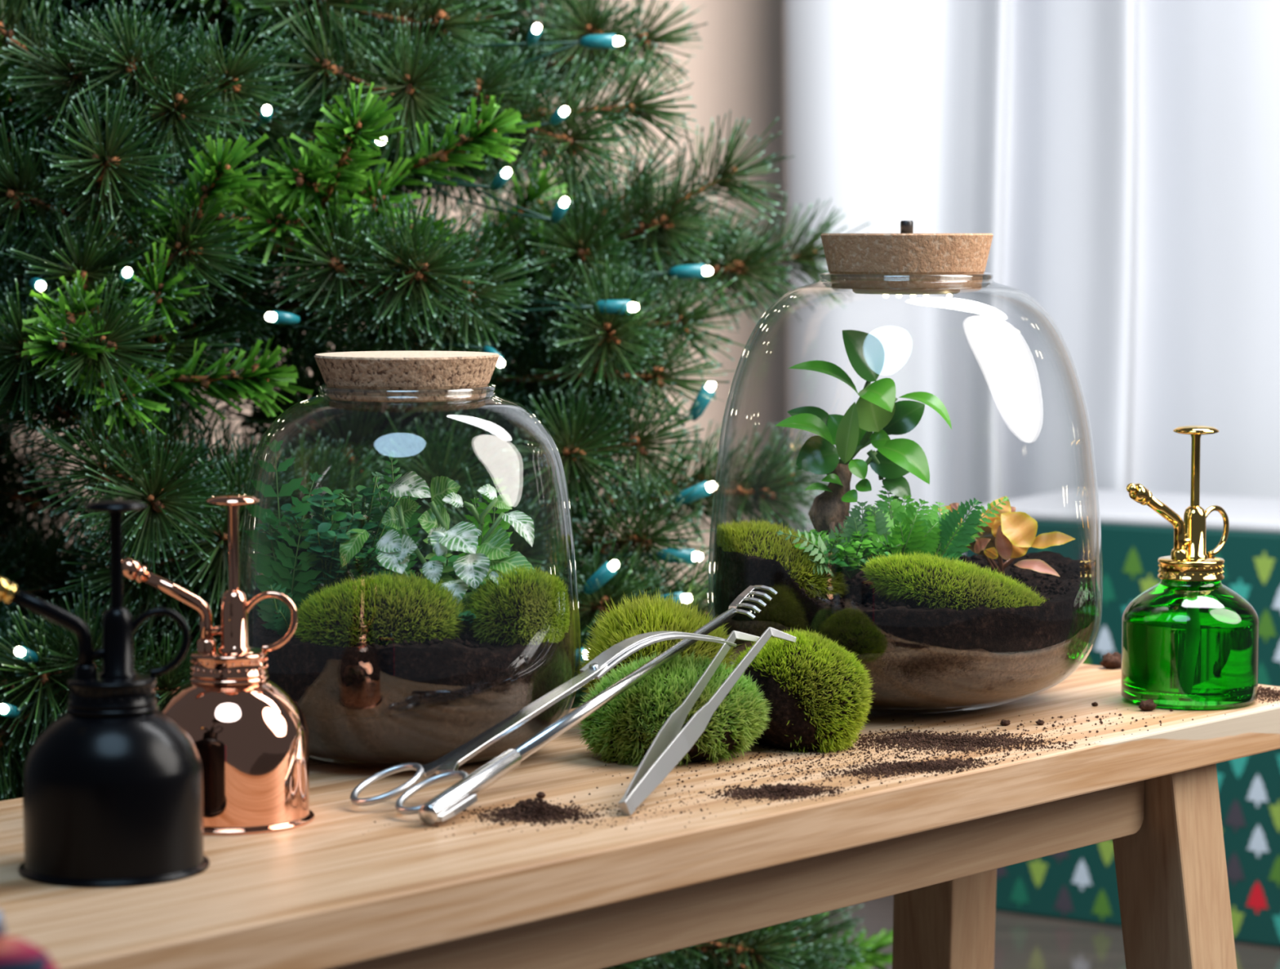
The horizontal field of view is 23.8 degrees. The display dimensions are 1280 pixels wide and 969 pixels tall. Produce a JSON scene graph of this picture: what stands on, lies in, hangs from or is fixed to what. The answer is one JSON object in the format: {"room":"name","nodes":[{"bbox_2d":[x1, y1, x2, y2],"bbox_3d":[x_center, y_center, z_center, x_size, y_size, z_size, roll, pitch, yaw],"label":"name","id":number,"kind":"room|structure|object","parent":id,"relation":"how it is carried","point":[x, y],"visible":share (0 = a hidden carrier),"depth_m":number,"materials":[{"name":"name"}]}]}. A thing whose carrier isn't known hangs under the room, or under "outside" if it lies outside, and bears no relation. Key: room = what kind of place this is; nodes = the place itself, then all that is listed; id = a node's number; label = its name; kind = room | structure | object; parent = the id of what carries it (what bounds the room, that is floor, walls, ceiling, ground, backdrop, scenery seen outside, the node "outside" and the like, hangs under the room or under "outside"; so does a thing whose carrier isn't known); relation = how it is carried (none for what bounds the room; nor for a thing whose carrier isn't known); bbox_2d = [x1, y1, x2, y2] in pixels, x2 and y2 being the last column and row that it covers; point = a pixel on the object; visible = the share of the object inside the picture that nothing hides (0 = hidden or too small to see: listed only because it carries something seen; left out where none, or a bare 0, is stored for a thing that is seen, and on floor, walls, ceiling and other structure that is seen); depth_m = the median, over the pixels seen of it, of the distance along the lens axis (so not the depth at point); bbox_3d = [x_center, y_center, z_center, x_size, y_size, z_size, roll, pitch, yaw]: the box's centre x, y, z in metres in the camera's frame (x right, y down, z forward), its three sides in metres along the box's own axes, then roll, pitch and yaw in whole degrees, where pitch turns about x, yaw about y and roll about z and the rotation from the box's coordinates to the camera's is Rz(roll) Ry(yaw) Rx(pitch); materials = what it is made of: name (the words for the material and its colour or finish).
{"room":"living room","nodes":[
{"label":"living room","id":0,"kind":"room"},
{"bbox_2d":[0,0,786,617],"bbox_3d":[0.100,-0.904,3.989,6.200,2.700,0.100,0,5,0],"label":"wall","id":1,"kind":"structure","parent":0,"point":[738,68],"depth_m":3.98,"materials":[{"name":"beige paint"}]},
{"bbox_2d":[775,894,1279,968],"bbox_3d":[0.100,0.654,1.810,6.200,0.050,4.700,0,5,0],"label":"floor","id":2,"kind":"structure","parent":0,"point":[1022,941],"depth_m":3.33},
{"bbox_2d":[0,911,57,968],"bbox_3d":[-0.275,0.417,1.088,0.145,0.540,0.041,0,5,0],"label":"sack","id":3,"kind":"object","parent":2,"relation":"on","point":[15,953],"visible":1,"depth_m":1.06,"materials":[{"name":"fabric"}]},
{"bbox_2d":[0,0,893,968],"bbox_3d":[-0.463,-0.301,2.536,1.484,2.064,1.085,0,5,0],"label":"tree","id":4,"kind":"object","parent":2,"relation":"on","point":[105,105],"visible":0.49,"depth_m":2.37,"materials":[{"name":"green plant"}]},
{"bbox_2d":[0,23,716,718],"bbox_3d":[-0.218,-0.109,2.365,0.625,0.505,0.358,-2,5,-21],"label":"string lights","id":5,"kind":"object","parent":4,"relation":"attached to","point":[608,570],"visible":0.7,"depth_m":2.39,"materials":[{"name":"teal plastic"}]},
{"bbox_2d":[0,702,20,718],"bbox_3d":[-0.441,0.158,2.126,0.010,0.013,0.024,1,5,11],"label":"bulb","id":6,"kind":"object","parent":5,"relation":"attached to","point":[6,709],"depth_m":2.11,"materials":[{"name":"teal"}]},
{"bbox_2d":[13,645,38,662],"bbox_3d":[-0.431,0.120,2.131,0.013,0.015,0.029,0,5,0],"label":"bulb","id":7,"kind":"object","parent":5,"relation":"attached to","point":[23,651],"depth_m":2.12,"materials":[{"name":"teal"}]},
{"bbox_2d":[28,277,46,292],"bbox_3d":[-0.437,-0.145,2.197,0.010,0.011,0.024,-2,5,-23],"label":"bulb","id":8,"kind":"object","parent":5,"relation":"attached to","point":[37,282],"depth_m":2.18,"materials":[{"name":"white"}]},
{"bbox_2d":[119,266,133,284],"bbox_3d":[-0.375,-0.152,2.208,0.010,0.013,0.024,-1,5,-16],"label":"bulb","id":9,"kind":"object","parent":5,"relation":"attached to","point":[126,272],"depth_m":2.20,"materials":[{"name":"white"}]},
{"bbox_2d":[259,104,272,124],"bbox_3d":[-0.278,-0.275,2.256,0.012,0.013,0.030,0,5,0],"label":"bulb","id":10,"kind":"object","parent":5,"relation":"attached to","point":[266,111],"depth_m":2.25,"materials":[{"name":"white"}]},
{"bbox_2d":[264,310,300,324],"bbox_3d":[-0.261,-0.122,2.218,0.024,0.011,0.025,0,5,0],"label":"bulb","id":11,"kind":"object","parent":5,"relation":"attached to","point":[274,317],"depth_m":2.21,"materials":[{"name":"teal plastic"}]},
{"bbox_2d":[361,137,386,147],"bbox_3d":[-0.202,-0.259,2.285,0.024,0.010,0.025,0,5,0],"label":"bulb","id":12,"kind":"object","parent":5,"relation":"attached to","point":[380,144],"depth_m":2.28,"materials":[{"name":"white plastic"}]},
{"bbox_2d":[482,345,505,367],"bbox_3d":[-0.111,-0.097,2.293,0.018,0.016,0.027,0,5,0],"label":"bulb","id":13,"kind":"object","parent":5,"relation":"attached to","point":[500,363],"depth_m":2.29,"materials":[{"name":"teal"}]},
{"bbox_2d":[489,167,511,191],"bbox_3d":[-0.107,-0.236,2.341,0.018,0.018,0.027,0,5,0],"label":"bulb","id":14,"kind":"object","parent":5,"relation":"attached to","point":[503,176],"depth_m":2.34,"materials":[{"name":"teal"}]},
{"bbox_2d":[526,23,542,46],"bbox_3d":[-0.084,-0.357,2.411,0.013,0.017,0.029,0,5,0],"label":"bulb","id":15,"kind":"object","parent":5,"relation":"attached to","point":[535,30],"depth_m":2.40,"materials":[{"name":"teal"}]},
{"bbox_2d":[550,196,568,223],"bbox_3d":[-0.063,-0.215,2.379,0.015,0.021,0.026,0,5,0],"label":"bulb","id":16,"kind":"object","parent":5,"relation":"attached to","point":[561,207],"depth_m":2.37,"materials":[{"name":"teal"}]},
{"bbox_2d":[549,106,569,125],"bbox_3d":[-0.064,-0.292,2.404,0.017,0.015,0.028,0,5,0],"label":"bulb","id":17,"kind":"object","parent":5,"relation":"attached to","point":[562,113],"depth_m":2.40,"materials":[{"name":"teal"}]},
{"bbox_2d":[574,647,587,666],"bbox_3d":[-0.053,0.130,2.275,0.031,0.017,0.012,3,5,31],"label":"bulb","id":18,"kind":"object","parent":5,"relation":"attached to","point":[582,650],"depth_m":2.27,"materials":[{"name":"teal"}]},
{"bbox_2d":[582,560,619,595],"bbox_3d":[-0.030,0.071,2.309,0.028,0.028,0.020,0,5,0],"label":"bulb","id":19,"kind":"object","parent":5,"relation":"attached to","point":[608,570],"depth_m":2.30,"materials":[{"name":"teal plastic"}]},
{"bbox_2d":[579,34,623,48],"bbox_3d":[-0.031,-0.364,2.489,0.036,0.012,0.019,0,5,0],"label":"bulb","id":20,"kind":"object","parent":5,"relation":"attached to","point":[597,41],"depth_m":2.49,"materials":[{"name":"teal plastic"}]},
{"bbox_2d":[593,299,639,315],"bbox_3d":[-0.019,-0.140,2.399,0.036,0.012,0.019,0,5,0],"label":"bulb","id":21,"kind":"object","parent":5,"relation":"attached to","point":[611,308],"depth_m":2.39,"materials":[{"name":"teal plastic"}]},
{"bbox_2d":[650,591,692,605],"bbox_3d":[0.023,0.090,2.352,0.036,0.016,0.019,0,5,0],"label":"socket","id":22,"kind":"object","parent":5,"relation":"attached to","point":[681,594],"depth_m":2.34,"materials":[{"name":"teal plastic"}]},
{"bbox_2d":[656,548,702,564],"bbox_3d":[0.031,0.056,2.373,0.036,0.012,0.019,0,5,0],"label":"socket","id":23,"kind":"object","parent":5,"relation":"attached to","point":[689,559],"depth_m":2.37,"materials":[{"name":"teal plastic"}]},
{"bbox_2d":[668,263,712,279],"bbox_3d":[0.042,-0.176,2.511,0.036,0.013,0.019,0,5,0],"label":"bulb","id":24,"kind":"object","parent":5,"relation":"attached to","point":[689,271],"depth_m":2.51,"materials":[{"name":"teal plastic"}]},
{"bbox_2d":[674,480,716,504],"bbox_3d":[0.044,0.007,2.417,0.034,0.020,0.019,0,5,0],"label":"socket","id":25,"kind":"object","parent":5,"relation":"attached to","point":[704,489],"depth_m":2.41,"materials":[{"name":"teal plastic"}]},
{"bbox_2d":[688,382,715,421],"bbox_3d":[0.050,-0.068,2.459,0.022,0.033,0.018,0,5,0],"label":"bulb","id":26,"kind":"object","parent":5,"relation":"attached to","point":[698,410],"depth_m":2.46,"materials":[{"name":"teal plastic"}]},
{"bbox_2d":[0,662,1279,968],"bbox_3d":[-0.113,0.406,1.717,0.357,0.460,1.397,4,6,43],"label":"wooden bench","id":27,"kind":"object","parent":2,"relation":"on","point":[323,892],"visible":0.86,"depth_m":1.70,"materials":[{"name":"brown wood"}]},
{"bbox_2d":[0,498,209,888],"bbox_3d":[-0.263,0.100,1.508,0.095,0.185,0.095,3,5,31],"label":"spray bottle","id":28,"kind":"object","parent":27,"relation":"on","point":[113,787],"visible":1,"depth_m":1.48,"materials":[{"name":"black paint"}]},
{"bbox_2d":[122,493,315,835],"bbox_3d":[-0.222,0.093,1.635,0.091,0.177,0.090,5,7,44],"label":"spray bottle","id":29,"kind":"object","parent":27,"relation":"on","point":[250,736],"visible":0.9,"depth_m":1.61,"materials":[{"name":"orange metal"}]},
{"bbox_2d":[239,383,580,767],"bbox_3d":[-0.141,0.052,1.842,0.209,0.225,0.209,-2,5,-21],"label":"jar","id":30,"kind":"object","parent":27,"relation":"on","point":[494,395],"visible":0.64,"depth_m":1.83,"materials":[{"name":"clear glass"}]},
{"bbox_2d":[314,351,499,402],"bbox_3d":[-0.141,-0.066,1.833,0.112,0.026,0.112,0,5,0],"label":"cork stopper","id":31,"kind":"object","parent":30,"relation":"attached to","point":[400,371],"visible":1,"depth_m":1.79,"materials":[{"name":"brown wood"}]},
{"bbox_2d":[303,697,568,762],"bbox_3d":[-0.141,0.138,1.849,0.196,0.039,0.196,0,5,0],"label":"grit layer","id":32,"kind":"object","parent":30,"relation":"in","point":[421,735],"visible":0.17,"depth_m":1.76,"materials":[{"name":"brown sand"}]},
{"bbox_2d":[248,598,573,719],"bbox_3d":[-0.141,0.101,1.846,0.201,0.057,0.201,0,5,0],"label":"potting soil","id":33,"kind":"object","parent":32,"relation":"on","point":[361,680],"visible":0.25,"depth_m":1.76,"materials":[{"name":"black soil"}]},
{"bbox_2d":[255,582,295,635],"bbox_3d":[-0.213,0.074,1.790,0.026,0.032,0.012,-3,5,-31],"label":"fern plant","id":34,"kind":"object","parent":33,"relation":"on","point":[267,610],"visible":0.84,"depth_m":1.79,"materials":[{"name":"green plant"}]},
{"bbox_2d":[244,439,325,608],"bbox_3d":[-0.216,0.029,1.844,0.050,0.113,0.044,0,5,0],"label":"fern plant","id":35,"kind":"object","parent":33,"relation":"on","point":[297,583],"visible":0.86,"depth_m":1.84,"materials":[{"name":"green plant"}]},
{"bbox_2d":[254,486,402,594],"bbox_3d":[-0.185,0.039,1.836,0.086,0.076,0.054,2,5,21],"label":"plant","id":36,"kind":"object","parent":33,"relation":"on","point":[326,532],"visible":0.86,"depth_m":1.83,"materials":[{"name":"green plant"}]},
{"bbox_2d":[301,471,422,581],"bbox_3d":[-0.171,0.034,1.873,0.073,0.084,0.044,0,5,0],"label":"plant","id":37,"kind":"object","parent":33,"relation":"on","point":[364,502],"visible":0.35,"depth_m":1.87,"materials":[{"name":"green plant"}]},
{"bbox_2d":[288,568,468,647],"bbox_3d":[-0.155,0.081,1.797,0.109,0.064,0.082,0,5,0],"label":"moss cushion","id":38,"kind":"object","parent":33,"relation":"on","point":[378,610],"visible":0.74,"depth_m":1.77,"materials":[{"name":"plant"}]},
{"bbox_2d":[368,449,422,577],"bbox_3d":[-0.152,0.027,1.878,0.034,0.098,0.017,0,5,0],"label":"fern plant","id":39,"kind":"object","parent":33,"relation":"on","point":[414,520],"visible":0.34,"depth_m":1.88,"materials":[{"name":"green plant"}]},
{"bbox_2d":[339,471,536,610],"bbox_3d":[-0.120,0.041,1.820,0.120,0.094,0.057,0,5,0],"label":"plant","id":40,"kind":"object","parent":33,"relation":"on","point":[473,567],"visible":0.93,"depth_m":1.82,"materials":[{"name":"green plant"}]},
{"bbox_2d":[400,537,490,592],"bbox_3d":[-0.117,0.059,1.844,0.087,0.052,0.052,0,5,0],"label":"plant","id":41,"kind":"object","parent":33,"relation":"on","point":[448,572],"visible":0.16,"depth_m":1.83,"materials":[{"name":"green plant"}]},
{"bbox_2d":[453,609,476,626],"bbox_3d":[-0.104,0.079,1.797,0.023,0.012,0.022,-4,6,-41],"label":"plant","id":42,"kind":"object","parent":33,"relation":"on","point":[466,615],"visible":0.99,"depth_m":1.79,"materials":[{"name":"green plant"}]},
{"bbox_2d":[464,476,514,561],"bbox_3d":[-0.093,0.032,1.868,0.032,0.072,0.014,-2,5,-18],"label":"plant","id":43,"kind":"object","parent":33,"relation":"on","point":[504,525],"visible":0.26,"depth_m":1.87,"materials":[{"name":"green plant"}]},
{"bbox_2d":[461,562,570,646],"bbox_3d":[-0.077,0.075,1.817,0.065,0.060,0.079,3,6,32],"label":"moss cushion","id":44,"kind":"object","parent":33,"relation":"on","point":[526,607],"visible":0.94,"depth_m":1.79,"materials":[{"name":"plant"}]},
{"bbox_2d":[454,797,618,827],"bbox_3d":[-0.056,0.176,1.655,0.083,0.010,0.090,-4,6,-39],"label":"soil","id":45,"kind":"object","parent":27,"relation":"on","point":[541,810],"visible":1,"depth_m":1.65,"materials":[{"name":"brown soil"}]},
{"bbox_2d":[536,791,545,798],"bbox_3d":[-0.056,0.174,1.705,0.006,0.004,0.005,0,5,0],"label":"clod","id":46,"kind":"object","parent":27,"relation":"on","point":[540,794],"visible":0.92,"depth_m":1.70,"materials":[{"name":"brown soil"}]},
{"bbox_2d":[349,631,737,814],"bbox_3d":[-0.043,0.131,1.755,0.070,0.076,0.292,4,6,43],"label":"scissors","id":47,"kind":"object","parent":27,"relation":"on","point":[446,767],"visible":1,"depth_m":1.71,"materials":[{"name":"grey metal"}]},
{"bbox_2d":[418,585,777,825],"bbox_3d":[-0.016,0.123,1.770,0.021,0.094,0.365,3,5,31],"label":"rake","id":48,"kind":"object","parent":27,"relation":"on","point":[462,794],"visible":1,"depth_m":1.72,"materials":[{"name":"silver metal"}]},
{"bbox_2d":[363,783,852,836],"bbox_3d":[-0.012,0.179,1.669,0.293,0.002,0.115,-1,5,-14],"label":"soil","id":49,"kind":"object","parent":27,"relation":"on","point":[589,793],"visible":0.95,"depth_m":1.66,"materials":[{"name":"brown soil"}]},
{"bbox_2d":[574,588,744,697],"bbox_3d":[0.012,0.110,1.943,0.109,0.090,0.099,0,5,0],"label":"moss cushion","id":50,"kind":"object","parent":27,"relation":"on","point":[647,615],"visible":0.41,"depth_m":1.92,"materials":[{"name":"plant"}]},
{"bbox_2d":[574,646,773,766],"bbox_3d":[0.020,0.135,1.836,0.122,0.074,0.098,0,5,0],"label":"moss cushion","id":51,"kind":"object","parent":27,"relation":"on","point":[625,727],"visible":0.84,"depth_m":1.81,"materials":[{"name":"plant"}]},
{"bbox_2d":[617,626,796,815],"bbox_3d":[0.030,0.133,1.767,0.039,0.078,0.252,2,5,25],"label":"tweezers","id":52,"kind":"object","parent":27,"relation":"on","point":[670,744],"visible":1,"depth_m":1.74,"materials":[{"name":"grey metal"}]},
{"bbox_2d":[682,780,869,804],"bbox_3d":[0.076,0.173,1.721,0.111,0.005,0.070,0,5,0],"label":"soil","id":53,"kind":"object","parent":27,"relation":"on","point":[769,791],"visible":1,"depth_m":1.71,"materials":[{"name":"brown soil"}]},
{"bbox_2d":[729,626,875,753],"bbox_3d":[0.099,0.126,1.881,0.096,0.079,0.089,0,5,0],"label":"moss cushion","id":54,"kind":"object","parent":27,"relation":"on","point":[819,695],"visible":0.85,"depth_m":1.85,"materials":[{"name":"plant"}]},
{"bbox_2d":[592,719,1132,810],"bbox_3d":[0.118,0.165,1.841,0.179,0.002,0.382,4,6,43],"label":"soil","id":55,"kind":"object","parent":27,"relation":"on","point":[903,757],"visible":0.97,"depth_m":1.82,"materials":[{"name":"brown soil"}]},
{"bbox_2d":[773,752,1024,782],"bbox_3d":[0.159,0.166,1.801,0.170,0.005,0.064,-3,5,-29],"label":"soil","id":56,"kind":"object","parent":27,"relation":"on","point":[953,764],"visible":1,"depth_m":1.79,"materials":[{"name":"brown soil"}]},
{"bbox_2d":[707,272,1102,714],"bbox_3d":[0.178,0.003,2.040,0.265,0.290,0.265,3,5,28],"label":"jar","id":57,"kind":"object","parent":27,"relation":"on","point":[820,284],"visible":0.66,"depth_m":2.01,"materials":[{"name":"clear glass"}]},
{"bbox_2d":[715,612,1094,708],"bbox_3d":[0.178,0.110,2.049,0.256,0.062,0.253,0,5,0],"label":"sand layer","id":58,"kind":"object","parent":57,"relation":"in","point":[932,676],"visible":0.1,"depth_m":1.94,"materials":[{"name":"brown sand"}]},
{"bbox_2d":[714,533,1096,654],"bbox_3d":[0.178,0.066,2.045,0.257,0.069,0.257,0,5,0],"label":"potting soil","id":59,"kind":"object","parent":58,"relation":"on","point":[861,621],"visible":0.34,"depth_m":1.95,"materials":[{"name":"black soil"}]},
{"bbox_2d":[715,518,850,599],"bbox_3d":[0.096,0.054,2.025,0.091,0.066,0.121,0,5,0],"label":"moss cushion","id":60,"kind":"object","parent":59,"relation":"on","point":[762,537],"visible":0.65,"depth_m":1.99,"materials":[{"name":"plant"}]},
{"bbox_2d":[778,528,843,540],"bbox_3d":[0.107,0.037,2.031,0.066,0.015,0.034,0,5,0],"label":"plant","id":61,"kind":"object","parent":60,"relation":"on","point":[813,531],"visible":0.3,"depth_m":2.02,"materials":[{"name":"green plant"}]},
{"bbox_2d":[776,520,853,577],"bbox_3d":[0.114,0.042,1.981,0.047,0.037,0.028,-3,6,-32],"label":"fern plant","id":62,"kind":"object","parent":60,"relation":"on","point":[822,544],"visible":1,"depth_m":1.98,"materials":[{"name":"green plant"}]},
{"bbox_2d":[794,530,905,578],"bbox_3d":[0.140,0.047,1.991,0.068,0.031,0.047,-3,6,-33],"label":"plant","id":63,"kind":"object","parent":59,"relation":"on","point":[851,563],"visible":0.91,"depth_m":1.99,"materials":[{"name":"green plant"}]},
{"bbox_2d":[774,329,951,581],"bbox_3d":[0.149,-0.018,2.030,0.119,0.171,0.053,0,5,0],"label":"bonsai","id":64,"kind":"object","parent":59,"relation":"on","point":[876,410],"visible":0.94,"depth_m":2.03,"materials":[{"name":"green plant"}]},
{"bbox_2d":[842,501,892,560],"bbox_3d":[0.149,0.035,2.006,0.035,0.046,0.019,1,5,14],"label":"fern plant","id":65,"kind":"object","parent":59,"relation":"on","point":[855,520],"visible":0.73,"depth_m":2.01,"materials":[{"name":"green plant"}]},
{"bbox_2d":[862,485,942,559],"bbox_3d":[0.169,0.031,2.017,0.048,0.057,0.060,-2,5,-19],"label":"fern plant","id":66,"kind":"object","parent":59,"relation":"on","point":[914,539],"visible":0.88,"depth_m":2.00,"materials":[{"name":"green plant"}]},
{"bbox_2d":[858,551,1048,610],"bbox_3d":[0.204,0.073,1.956,0.128,0.062,0.075,0,5,0],"label":"moss cushion","id":67,"kind":"object","parent":59,"relation":"on","point":[922,580],"visible":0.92,"depth_m":1.94,"materials":[{"name":"plant"}]},
{"bbox_2d":[924,496,1008,563],"bbox_3d":[0.211,0.034,2.018,0.045,0.053,0.059,4,6,40],"label":"fern plant","id":68,"kind":"object","parent":59,"relation":"on","point":[954,538],"visible":0.85,"depth_m":2.01,"materials":[{"name":"green plant"}]},
{"bbox_2d":[937,496,1075,576],"bbox_3d":[0.246,0.035,2.032,0.090,0.052,0.045,0,5,0],"label":"plant","id":69,"kind":"object","parent":59,"relation":"on","point":[1011,533],"visible":0.81,"depth_m":2.02,"materials":[{"name":"orange plant"}]},
{"bbox_2d":[820,220,993,297],"bbox_3d":[0.178,-0.151,2.027,0.115,0.051,0.115,0,5,0],"label":"cork stopper","id":70,"kind":"object","parent":57,"relation":"on","point":[906,262],"visible":1,"depth_m":1.98,"materials":[{"name":"brown wood"}]},
{"bbox_2d":[827,725,1102,757],"bbox_3d":[0.177,0.159,1.894,0.225,0.005,0.114,0,5,4],"label":"soil","id":71,"kind":"object","parent":27,"relation":"on","point":[917,738],"visible":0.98,"depth_m":1.89,"materials":[{"name":"brown soil"}]},
{"bbox_2d":[1000,719,1010,725],"bbox_3d":[0.236,0.154,1.956,0.006,0.004,0.006,-3,6,-36],"label":"clod","id":72,"kind":"object","parent":27,"relation":"on","point":[1004,722],"visible":1,"depth_m":1.95,"materials":[{"name":"brown soil"}]},
{"bbox_2d":[1035,719,1044,725],"bbox_3d":[0.259,0.153,1.958,0.005,0.004,0.005,-3,6,-34],"label":"clod","id":73,"kind":"object","parent":27,"relation":"on","point":[1040,722],"visible":1,"depth_m":1.96,"materials":[{"name":"brown soil"}]},
{"bbox_2d":[937,708,1193,737],"bbox_3d":[0.290,0.154,1.963,0.207,0.003,0.092,-2,5,-24],"label":"soil","id":74,"kind":"object","parent":27,"relation":"on","point":[1119,714],"visible":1,"depth_m":1.96,"materials":[{"name":"brown soil"}]},
{"bbox_2d":[1091,702,1097,706],"bbox_3d":[0.306,0.147,2.037,0.005,0.003,0.004,0,5,0],"label":"clod","id":75,"kind":"object","parent":27,"relation":"on","point":[1094,704],"visible":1,"depth_m":2.04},
{"bbox_2d":[1099,652,1121,669],"bbox_3d":[0.345,0.128,2.213,0.019,0.012,0.016,2,5,23],"label":"clod","id":76,"kind":"object","parent":27,"relation":"on","point":[1113,660],"visible":0.9,"depth_m":2.21,"materials":[{"name":"brown soil"}]},
{"bbox_2d":[1138,698,1156,711],"bbox_3d":[0.338,0.147,2.017,0.012,0.008,0.011,0,5,0],"label":"clod","id":77,"kind":"object","parent":27,"relation":"on","point":[1148,704],"visible":1,"depth_m":2.01,"materials":[{"name":"brown soil"}]},
{"bbox_2d":[1120,425,1259,709],"bbox_3d":[0.373,0.054,2.050,0.092,0.187,0.097,1,5,8],"label":"spray bottle","id":78,"kind":"object","parent":27,"relation":"on","point":[1189,641],"visible":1,"depth_m":2.02,"materials":[{"name":"green glass"}]},
{"bbox_2d":[1256,684,1279,706],"bbox_3d":[0.430,0.143,2.093,0.051,0.003,0.111,0,5,0],"label":"soil","id":79,"kind":"object","parent":27,"relation":"on","point":[1267,691],"visible":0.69,"depth_m":2.08,"materials":[{"name":"brown soil"}]},
{"bbox_2d":[964,488,1279,947],"bbox_3d":[0.730,0.261,3.445,0.661,0.466,0.301,3,6,32],"label":"gift box","id":80,"kind":"object","parent":2,"relation":"on","point":[1080,884],"visible":0.14,"depth_m":3.37,"materials":[{"name":"teal paper"}]},
{"bbox_2d":[782,0,1279,555],"bbox_3d":[0.749,-0.790,3.749,1.143,2.488,0.233,0,5,0],"label":"curtain","id":81,"kind":"object","parent":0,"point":[1120,159],"visible":0.5,"depth_m":3.76,"materials":[{"name":"white fabric"}]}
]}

